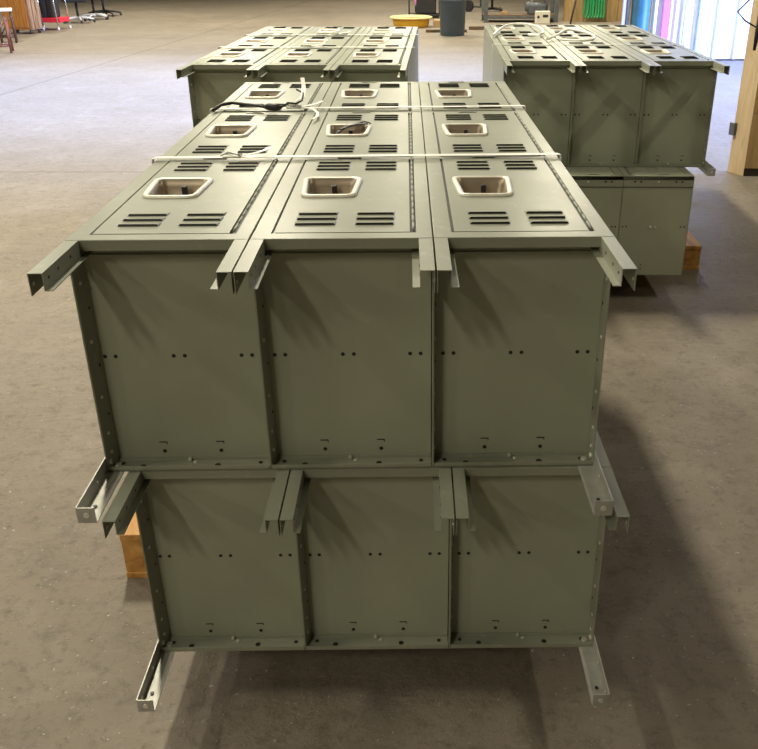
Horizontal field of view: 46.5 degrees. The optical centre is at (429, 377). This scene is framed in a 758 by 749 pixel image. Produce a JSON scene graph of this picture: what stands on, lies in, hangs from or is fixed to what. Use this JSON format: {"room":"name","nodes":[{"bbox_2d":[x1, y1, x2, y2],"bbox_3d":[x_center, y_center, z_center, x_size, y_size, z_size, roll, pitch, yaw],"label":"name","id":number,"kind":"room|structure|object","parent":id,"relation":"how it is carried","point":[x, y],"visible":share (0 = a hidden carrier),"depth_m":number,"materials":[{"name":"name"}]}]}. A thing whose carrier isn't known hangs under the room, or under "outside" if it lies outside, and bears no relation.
{"room":"warehouse","nodes":[
{"label":"warehouse","id":0,"kind":"room"},
{"bbox_2d":[0,0,757,748],"bbox_3d":[-4.403,-4.749,13.059,25.000,0.100,43.000,-1,26,-1],"label":"floor","id":1,"kind":"structure","parent":0,"point":[86,108],"depth_m":2.62,"materials":[{"name":"concrete"}]},
{"bbox_2d":[0,16,13,52],"bbox_3d":[-6.448,-5.107,13.106,0.372,0.502,0.332,-8,28,-17],"label":"trestle","id":2,"kind":"object","parent":1,"relation":"on","point":[9,44],"visible":1,"depth_m":13.10,"materials":[{"name":"brown wood"}]},
{"bbox_2d":[0,8,17,42],"bbox_3d":[-6.923,-5.756,14.390,0.260,0.526,0.272,-10,28,-19],"label":"wooden stool","id":3,"kind":"object","parent":1,"relation":"on","point":[9,10],"visible":0.8,"depth_m":14.32,"materials":[{"name":"brown wood"}]},
{"bbox_2d":[0,0,42,33],"bbox_3d":[-7.371,-6.696,15.812,0.567,0.950,0.332,7,27,13],"label":"chest","id":4,"kind":"object","parent":1,"relation":"on","point":[25,13],"visible":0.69,"depth_m":15.75,"materials":[{"name":"brown wood"}]},
{"bbox_2d":[38,0,71,29],"bbox_3d":[-7.221,-7.075,16.578,0.613,0.950,0.484,2,26,5],"label":"utility cart","id":5,"kind":"object","parent":1,"relation":"on","point":[56,19],"visible":0.77,"depth_m":16.54,"materials":[{"name":"red plastic"}]},
{"bbox_2d":[39,0,47,17],"bbox_3d":[-7.237,-7.061,16.581,0.115,0.500,0.290,2,26,5],"label":"case","id":6,"kind":"object","parent":5,"relation":"on","point":[43,7],"visible":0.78,"depth_m":16.50,"materials":[{"name":"fabric"}]},
{"bbox_2d":[46,0,60,17],"bbox_3d":[-7.108,-7.055,16.570,0.115,0.500,0.290,2,26,5],"label":"case","id":7,"kind":"object","parent":5,"relation":"on","point":[50,9],"visible":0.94,"depth_m":16.53,"materials":[{"name":"fabric"}]},
{"bbox_2d":[42,16,69,22],"bbox_3d":[-7.205,-6.801,16.712,0.580,0.080,0.400,2,26,5],"label":"shelf","id":8,"kind":"object","parent":5,"relation":"attached to","point":[56,19],"depth_m":16.54,"materials":[{"name":"red plastic"}]},
{"bbox_2d":[61,0,95,22],"bbox_3d":[-7.213,-7.804,17.951,0.601,1.039,0.640,-6,27,-11],"label":"office chair","id":9,"kind":"object","parent":1,"relation":"on","point":[67,1],"visible":0.78,"depth_m":18.03,"materials":[{"name":"white plastic"}]},
{"bbox_2d":[79,0,108,20],"bbox_3d":[-7.163,-8.176,18.681,0.640,1.059,0.601,19,32,33],"label":"office chair","id":10,"kind":"object","parent":1,"relation":"on","point":[93,14],"visible":0.84,"depth_m":18.79,"materials":[{"name":"white plastic"}]},
{"bbox_2d":[88,0,121,16],"bbox_3d":[-7.275,-8.642,19.556,0.691,1.119,0.735,-14,30,-27],"label":"office chair","id":11,"kind":"object","parent":1,"relation":"on","point":[102,1],"visible":0.73,"depth_m":19.69,"materials":[{"name":"black plastic"}]},
{"bbox_2d":[119,512,146,577],"bbox_3d":[-0.271,0.219,2.743,1.055,0.138,1.068,-1,26,-1],"label":"wooden block","id":12,"kind":"object","parent":1,"relation":"on","point":[130,541],"visible":0.06,"depth_m":2.26,"materials":[{"name":"brown wood"}]},
{"bbox_2d":[102,431,629,711],"bbox_3d":[-0.123,0.003,2.509,0.920,0.459,1.992,0,26,-1],"label":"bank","id":13,"kind":"object","parent":12,"relation":"on","point":[451,557],"visible":0.34,"depth_m":1.80,"materials":[{"name":"grey metal"}]},
{"bbox_2d":[27,81,636,522],"bbox_3d":[-0.166,-0.401,2.306,0.920,0.459,1.992,-1,26,-1],"label":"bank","id":14,"kind":"object","parent":13,"relation":"on","point":[412,311],"visible":0.98,"depth_m":1.61,"materials":[{"name":"grey metal"}]},
{"bbox_2d":[142,177,212,198],"bbox_3d":[-0.501,-0.359,1.756,0.120,0.046,0.152,-1,26,-1],"label":"cup","id":15,"kind":"object","parent":14,"relation":"on","point":[195,187],"depth_m":1.79,"materials":[{"name":"metal"}]},
{"bbox_2d":[205,124,256,136],"bbox_3d":[-0.515,-0.621,2.286,0.120,0.046,0.152,-1,26,-1],"label":"cup","id":16,"kind":"object","parent":14,"relation":"on","point":[219,130],"depth_m":2.33,"materials":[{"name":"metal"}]},
{"bbox_2d":[211,89,303,111],"bbox_3d":[-0.498,-0.813,2.585,0.258,0.040,0.191,-1,26,-1],"label":"extension cord","id":17,"kind":"object","parent":14,"relation":"on","point":[269,106],"visible":1,"depth_m":2.54,"materials":[{"name":"black plastic"}]},
{"bbox_2d":[245,90,284,98],"bbox_3d":[-0.530,-0.891,2.832,0.120,0.046,0.152,-1,26,-1],"label":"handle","id":18,"kind":"object","parent":14,"relation":"on","point":[252,94],"depth_m":2.88,"materials":[{"name":"metal"}]},
{"bbox_2d":[301,177,361,197],"bbox_3d":[-0.196,-0.362,1.763,0.120,0.046,0.152,-1,26,-1],"label":"handle","id":19,"kind":"object","parent":14,"relation":"on","point":[311,187],"depth_m":1.81,"materials":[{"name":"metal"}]},
{"bbox_2d":[326,124,371,136],"bbox_3d":[-0.211,-0.624,2.292,0.120,0.046,0.152,-1,26,-1],"label":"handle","id":20,"kind":"object","parent":14,"relation":"on","point":[359,130],"depth_m":2.34,"materials":[{"name":"metal"}]},
{"bbox_2d":[335,121,370,133],"bbox_3d":[-0.197,-0.655,2.311,0.039,0.020,0.111,22,34,37],"label":"black webbing","id":21,"kind":"object","parent":14,"relation":"on","point":[360,122],"visible":1,"depth_m":2.31,"materials":[{"name":"black fabric"}]},
{"bbox_2d":[152,147,561,163],"bbox_3d":[-0.139,-0.060,2.220,0.967,1.022,0.062,-1,26,-1],"label":"band","id":22,"kind":"object","parent":14,"relation":"attached to","point":[224,155],"visible":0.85,"depth_m":1.99,"materials":[{"name":"plastic"}]},
{"bbox_2d":[341,90,377,97],"bbox_3d":[-0.225,-0.894,2.838,0.120,0.046,0.152,-1,26,-1],"label":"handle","id":23,"kind":"object","parent":14,"relation":"on","point":[344,93],"depth_m":2.89,"materials":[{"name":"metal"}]},
{"bbox_2d":[209,78,525,118],"bbox_3d":[-0.153,-0.353,2.751,0.967,1.076,0.322,-1,26,-1],"label":"band","id":24,"kind":"object","parent":14,"relation":"attached to","point":[290,106],"visible":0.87,"depth_m":2.57,"materials":[{"name":"plastic"}]},
{"bbox_2d":[435,89,471,97],"bbox_3d":[0.079,-0.897,2.845,0.120,0.046,0.152,-1,26,-1],"label":"handle","id":25,"kind":"object","parent":14,"relation":"on","point":[439,93],"depth_m":2.89,"materials":[{"name":"metal"}]},
{"bbox_2d":[441,123,487,135],"bbox_3d":[0.094,-0.628,2.299,0.120,0.046,0.152,-1,26,-1],"label":"handle","id":26,"kind":"object","parent":14,"relation":"on","point":[448,129],"depth_m":2.35,"materials":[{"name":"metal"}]},
{"bbox_2d":[452,176,512,196],"bbox_3d":[0.108,-0.366,1.769,0.120,0.046,0.152,-1,26,-1],"label":"handle","id":27,"kind":"object","parent":14,"relation":"on","point":[462,186],"depth_m":1.82,"materials":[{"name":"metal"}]},
{"bbox_2d":[390,15,431,27],"bbox_3d":[-0.355,-6.962,17.207,0.840,0.190,0.840,-1,26,-1],"label":"basin","id":28,"kind":"object","parent":1,"relation":"on","point":[420,21],"visible":0.93,"depth_m":16.96,"materials":[{"name":"plastic"}]},
{"bbox_2d":[408,0,439,16],"bbox_3d":[-0.113,-8.381,19.185,0.696,0.920,0.508,-1,26,-1],"label":"machine","id":29,"kind":"object","parent":1,"relation":"on","point":[422,7],"visible":0.91,"depth_m":19.14,"materials":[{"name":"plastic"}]},
{"bbox_2d":[433,19,439,27],"bbox_3d":[0.236,-6.919,17.188,0.300,0.130,0.300,-1,26,-1],"label":"board","id":30,"kind":"object","parent":1,"relation":"on","point":[436,22],"visible":0.44,"depth_m":17.06,"materials":[{"name":"brown wood"}]},
{"bbox_2d":[426,29,466,31],"bbox_3d":[0.317,-6.384,16.202,0.750,0.045,0.140,-1,26,-2],"label":"plank","id":31,"kind":"object","parent":1,"relation":"on","point":[427,30],"visible":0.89,"depth_m":16.14,"materials":[{"name":"brown wood"}]},
{"bbox_2d":[439,0,466,35],"bbox_3d":[0.413,-6.450,15.472,0.550,0.810,0.524,-1,26,-1],"label":"trash bin","id":32,"kind":"object","parent":1,"relation":"on","point":[452,12],"visible":1,"depth_m":15.36,"materials":[{"name":"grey plastic"}]},
{"bbox_2d":[466,0,481,11],"bbox_3d":[0.969,-9.217,20.738,0.588,1.102,0.287,-6,27,-11],"label":"hand truck","id":33,"kind":"object","parent":1,"relation":"on","point":[469,4],"visible":0.64,"depth_m":20.87,"materials":[{"name":"black metal"}]},
{"bbox_2d":[469,26,483,29],"bbox_3d":[1.175,-6.613,16.648,0.850,0.060,0.100,-1,26,-2],"label":"board","id":34,"kind":"object","parent":1,"relation":"on","point":[470,27],"visible":0.44,"depth_m":16.59,"materials":[{"name":"brown wood"}]},
{"bbox_2d":[488,0,502,10],"bbox_3d":[1.503,-9.162,20.855,0.464,0.899,0.501,-1,26,-1],"label":"stand","id":35,"kind":"object","parent":1,"relation":"on","point":[491,7],"visible":0.61,"depth_m":20.95,"materials":[{"name":"black metal"}]},
{"bbox_2d":[482,0,558,22],"bbox_3d":[1.884,-8.306,17.997,1.530,1.900,0.660,-1,26,-1],"label":"rack","id":36,"kind":"object","parent":1,"relation":"on","point":[554,13],"visible":0.86,"depth_m":18.09,"materials":[{"name":"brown metal"}]},
{"bbox_2d":[482,13,553,15],"bbox_3d":[1.879,-7.571,18.360,1.500,0.020,0.600,-1,26,-1],"label":"shelf","id":37,"kind":"object","parent":36,"relation":"attached to","point":[483,14],"depth_m":18.27,"materials":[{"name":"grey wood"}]},
{"bbox_2d":[525,0,547,14],"bbox_3d":[2.216,-7.732,18.223,0.460,0.388,0.320,-1,26,-1],"label":"block","id":38,"kind":"object","parent":36,"relation":"on","point":[531,7],"visible":0.82,"depth_m":18.12,"materials":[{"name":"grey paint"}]},
{"bbox_2d":[535,11,549,23],"bbox_3d":[2.303,-7.318,17.877,0.290,0.235,0.190,-1,26,-1],"label":"control box","id":39,"kind":"object","parent":1,"relation":"on","point":[541,17],"visible":1,"depth_m":17.80,"materials":[{"name":"beige plastic"}]},
{"bbox_2d":[569,0,576,23],"bbox_3d":[2.984,-7.691,17.867,0.038,0.912,0.756,10,28,19],"label":"rod","id":40,"kind":"object","parent":1,"relation":"on","point":[575,0],"visible":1,"depth_m":17.79,"materials":[{"name":"plastic"}]},
{"bbox_2d":[621,0,630,24],"bbox_3d":[2.671,-5.468,11.694,0.100,2.400,0.050,-1,26,-1],"label":"door frame","id":41,"kind":"structure","parent":1,"relation":"on","point":[624,8],"depth_m":11.93,"materials":[{"name":"grey paint"}]},
{"bbox_2d":[630,0,650,30],"bbox_3d":[2.871,-5.119,11.866,0.262,1.620,0.262,-1,26,-1],"label":"curtain","id":42,"kind":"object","parent":1,"relation":"on","point":[640,10],"depth_m":11.87,"materials":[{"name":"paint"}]},
{"bbox_2d":[682,231,701,269],"bbox_3d":[0.815,-0.831,4.881,1.100,0.126,1.048,0,26,1],"label":"wooden pallet","id":43,"kind":"object","parent":1,"relation":"on","point":[693,248],"visible":0.06,"depth_m":4.42,"materials":[{"name":"brown wood"}]},
{"bbox_2d":[565,167,694,274],"bbox_3d":[0.702,-1.110,4.787,0.920,0.459,1.992,0,26,1],"label":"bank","id":44,"kind":"object","parent":43,"relation":"on","point":[646,209],"visible":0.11,"depth_m":3.87,"materials":[{"name":"grey metal"}]},
{"bbox_2d":[482,24,729,175],"bbox_3d":[0.783,-1.516,4.590,0.920,0.459,1.992,0,26,0],"label":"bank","id":45,"kind":"object","parent":44,"relation":"on","point":[629,95],"visible":0.83,"depth_m":3.89,"materials":[{"name":"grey metal"}]},
{"bbox_2d":[494,27,514,29],"bbox_3d":[0.442,-2.012,5.126,0.120,0.046,0.152,0,26,0],"label":"cup","id":46,"kind":"object","parent":45,"relation":"on","point":[495,28],"depth_m":5.15,"materials":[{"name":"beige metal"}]},
{"bbox_2d":[501,37,524,40],"bbox_3d":[0.437,-1.742,4.580,0.120,0.046,0.152,0,26,0],"label":"handle","id":47,"kind":"object","parent":45,"relation":"on","point":[502,38],"depth_m":4.56,"materials":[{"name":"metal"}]},
{"bbox_2d":[492,23,543,36],"bbox_3d":[0.503,-1.898,4.801,0.260,0.035,0.491,5,27,10],"label":"strap","id":48,"kind":"object","parent":45,"relation":"on","point":[509,24],"visible":1,"depth_m":4.87,"materials":[{"name":"white plastic"}]},
{"bbox_2d":[509,49,535,53],"bbox_3d":[0.431,-1.480,4.050,0.120,0.046,0.152,0,26,0],"label":"handle","id":49,"kind":"object","parent":45,"relation":"on","point":[511,51],"depth_m":4.08,"materials":[{"name":"metal"}]},
{"bbox_2d":[546,27,567,29],"bbox_3d":[0.747,-2.011,5.124,0.120,0.046,0.152,0,26,0],"label":"cup","id":50,"kind":"object","parent":45,"relation":"on","point":[547,28],"depth_m":5.17,"materials":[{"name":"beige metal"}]},
{"bbox_2d":[546,28,595,41],"bbox_3d":[0.763,-1.761,4.527,0.230,0.032,0.369,11,28,22],"label":"strap","id":51,"kind":"object","parent":45,"relation":"on","point":[568,29],"visible":1,"depth_m":4.48,"materials":[{"name":"white plastic"}]},
{"bbox_2d":[559,37,582,38],"bbox_3d":[0.742,-1.741,4.578,0.120,0.046,0.152,0,26,0],"label":"cup","id":52,"kind":"object","parent":45,"relation":"on","point":[559,37],"depth_m":4.63,"materials":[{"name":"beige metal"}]},
{"bbox_2d":[575,49,602,53],"bbox_3d":[0.736,-1.479,4.048,0.120,0.046,0.152,0,26,0],"label":"handle","id":53,"kind":"object","parent":45,"relation":"on","point":[577,51],"depth_m":4.06,"materials":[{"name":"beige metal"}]},
{"bbox_2d":[598,27,620,29],"bbox_3d":[1.052,-2.010,5.121,0.120,0.046,0.152,0,26,0],"label":"cup","id":54,"kind":"object","parent":45,"relation":"on","point":[599,28],"depth_m":5.15,"materials":[{"name":"beige metal"}]},
{"bbox_2d":[617,37,642,40],"bbox_3d":[1.046,-1.740,4.575,0.120,0.046,0.152,0,26,0],"label":"handle","id":55,"kind":"object","parent":45,"relation":"on","point":[618,38],"depth_m":4.61,"materials":[{"name":"beige metal"}]},
{"bbox_2d":[640,49,670,53],"bbox_3d":[1.041,-1.478,4.045,0.120,0.046,0.152,0,26,0],"label":"handle","id":56,"kind":"object","parent":45,"relation":"on","point":[642,51],"depth_m":4.06,"materials":[{"name":"beige metal"}]},
{"bbox_2d":[727,0,757,175],"bbox_3d":[2.333,-3.976,5.065,0.424,5.600,0.242,-1,26,-1],"label":"post","id":57,"kind":"object","parent":1,"relation":"on","point":[743,159],"visible":1,"depth_m":6.08,"materials":[{"name":"brown wood"}]},
{"bbox_2d":[737,0,757,50],"bbox_3d":[2.094,-2.449,5.711,0.162,0.610,0.042,8,27,16],"label":"cable","id":58,"kind":"object","parent":57,"relation":"attached to","point":[742,17],"visible":1,"depth_m":5.77,"materials":[{"name":"black plastic"}]},
{"bbox_3d":[-0.557,-0.835,4.889,0.860,0.126,1.068,0,26,1],"label":"wooden pallet","id":59,"kind":"object","parent":1,"relation":"on","visible":0},
{"bbox_3d":[-0.527,-1.063,4.692,0.920,0.459,1.992,0,26,1],"label":"bank","id":60,"kind":"object","parent":59,"relation":"on","visible":0},
{"bbox_2d":[176,26,417,127],"bbox_3d":[-0.536,-1.459,4.474,0.920,0.459,1.992,0,26,1],"label":"lockers","id":61,"kind":"object","parent":60,"relation":"on","point":[214,77],"visible":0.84,"depth_m":3.75,"materials":[{"name":"grey metal"}]},
{"bbox_2d":[215,52,245,56],"bbox_3d":[-0.890,-1.423,3.935,0.120,0.046,0.152,0,26,1],"label":"cup","id":62,"kind":"object","parent":61,"relation":"on","point":[222,54],"depth_m":3.98,"materials":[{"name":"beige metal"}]},
{"bbox_2d":[242,39,268,42],"bbox_3d":[-0.883,-1.685,4.465,0.120,0.046,0.152,0,26,1],"label":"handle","id":63,"kind":"object","parent":61,"relation":"on","point":[247,40],"depth_m":4.51,"materials":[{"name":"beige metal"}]},
{"bbox_2d":[264,29,287,31],"bbox_3d":[-0.875,-1.955,5.011,0.120,0.046,0.152,0,26,1],"label":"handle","id":64,"kind":"object","parent":61,"relation":"on","point":[267,30],"depth_m":5.03,"materials":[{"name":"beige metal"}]},
{"bbox_2d":[284,52,312,56],"bbox_3d":[-0.586,-1.421,3.932,0.120,0.046,0.152,0,26,1],"label":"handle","id":65,"kind":"object","parent":61,"relation":"on","point":[289,54],"depth_m":3.98,"materials":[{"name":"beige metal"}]},
{"bbox_2d":[303,39,327,42],"bbox_3d":[-0.578,-1.683,4.462,0.120,0.046,0.152,0,26,1],"label":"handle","id":66,"kind":"object","parent":61,"relation":"on","point":[307,40],"depth_m":4.51,"materials":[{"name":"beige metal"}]},
{"bbox_2d":[219,43,414,48],"bbox_3d":[-0.534,-1.137,4.412,0.934,1.010,0.063,0,26,0],"label":"band","id":67,"kind":"object","parent":61,"relation":"attached to","point":[305,45],"visible":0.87,"depth_m":4.19,"materials":[{"name":"plastic"}]},
{"bbox_2d":[318,29,339,31],"bbox_3d":[-0.570,-1.953,5.007,0.120,0.046,0.152,0,26,1],"label":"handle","id":68,"kind":"object","parent":61,"relation":"on","point":[319,30],"depth_m":5.05,"materials":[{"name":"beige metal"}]},
{"bbox_2d":[245,31,417,35],"bbox_3d":[-0.526,-1.416,4.976,0.934,1.010,0.063,0,26,0],"label":"band","id":69,"kind":"object","parent":61,"relation":"attached to","point":[333,33],"visible":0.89,"depth_m":4.74,"materials":[{"name":"plastic"}]},
{"bbox_2d":[353,52,379,56],"bbox_3d":[-0.281,-1.420,3.928,0.120,0.046,0.152,0,26,1],"label":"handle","id":70,"kind":"object","parent":61,"relation":"on","point":[357,54],"depth_m":3.98,"materials":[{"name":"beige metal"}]},
{"bbox_2d":[364,39,387,42],"bbox_3d":[-0.273,-1.682,4.458,0.120,0.046,0.152,0,26,1],"label":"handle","id":71,"kind":"object","parent":61,"relation":"on","point":[367,40],"depth_m":4.51,"materials":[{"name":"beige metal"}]},
{"bbox_2d":[372,29,393,31],"bbox_3d":[-0.265,-1.952,5.004,0.120,0.046,0.152,0,26,1],"label":"handle","id":72,"kind":"object","parent":61,"relation":"on","point":[373,30],"depth_m":5.05,"materials":[{"name":"beige metal"}]},
{"bbox_2d":[563,0,651,20],"bbox_3d":[3.730,-8.635,17.873,1.832,2.600,0.080,-1,26,-1],"label":"wall","id":73,"kind":"structure","parent":0,"point":[613,8],"depth_m":18.32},
{"bbox_2d":[582,0,604,19],"bbox_3d":[3.402,-8.098,17.939,0.470,1.480,0.181,-1,26,-1],"label":"hose","id":74,"kind":"object","parent":73,"relation":"hanging from","point":[590,3],"visible":1,"depth_m":18.13,"materials":[{"name":"green plastic"}]},
{"bbox_2d":[649,0,752,60],"bbox_3d":[5.573,-6.973,11.126,5.050,5.600,0.095,-1,26,-1],"label":"curtain","id":75,"kind":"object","parent":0,"point":[725,32],"depth_m":12.11,"materials":[{"name":"white metal"}]},
{"bbox_2d":[660,0,671,39],"bbox_3d":[3.233,-5.436,11.741,0.105,2.300,0.030,-1,26,-1],"label":"panel","id":76,"kind":"object","parent":75,"relation":"attached to","point":[667,4],"visible":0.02,"depth_m":12.00,"materials":[{"name":"pink"}]},
{"bbox_2d":[681,0,689,45],"bbox_3d":[3.505,-5.439,11.747,0.050,2.300,0.030,-1,26,-1],"label":"panel","id":77,"kind":"object","parent":75,"relation":"attached to","point":[687,3],"visible":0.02,"depth_m":12.03,"materials":[{"name":"white"}]},
{"bbox_2d":[694,0,707,53],"bbox_3d":[3.730,-5.442,11.752,0.100,2.300,0.030,-1,26,-1],"label":"panel","id":78,"kind":"object","parent":75,"relation":"attached to","point":[703,3],"visible":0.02,"depth_m":12.05,"materials":[{"name":"white"}]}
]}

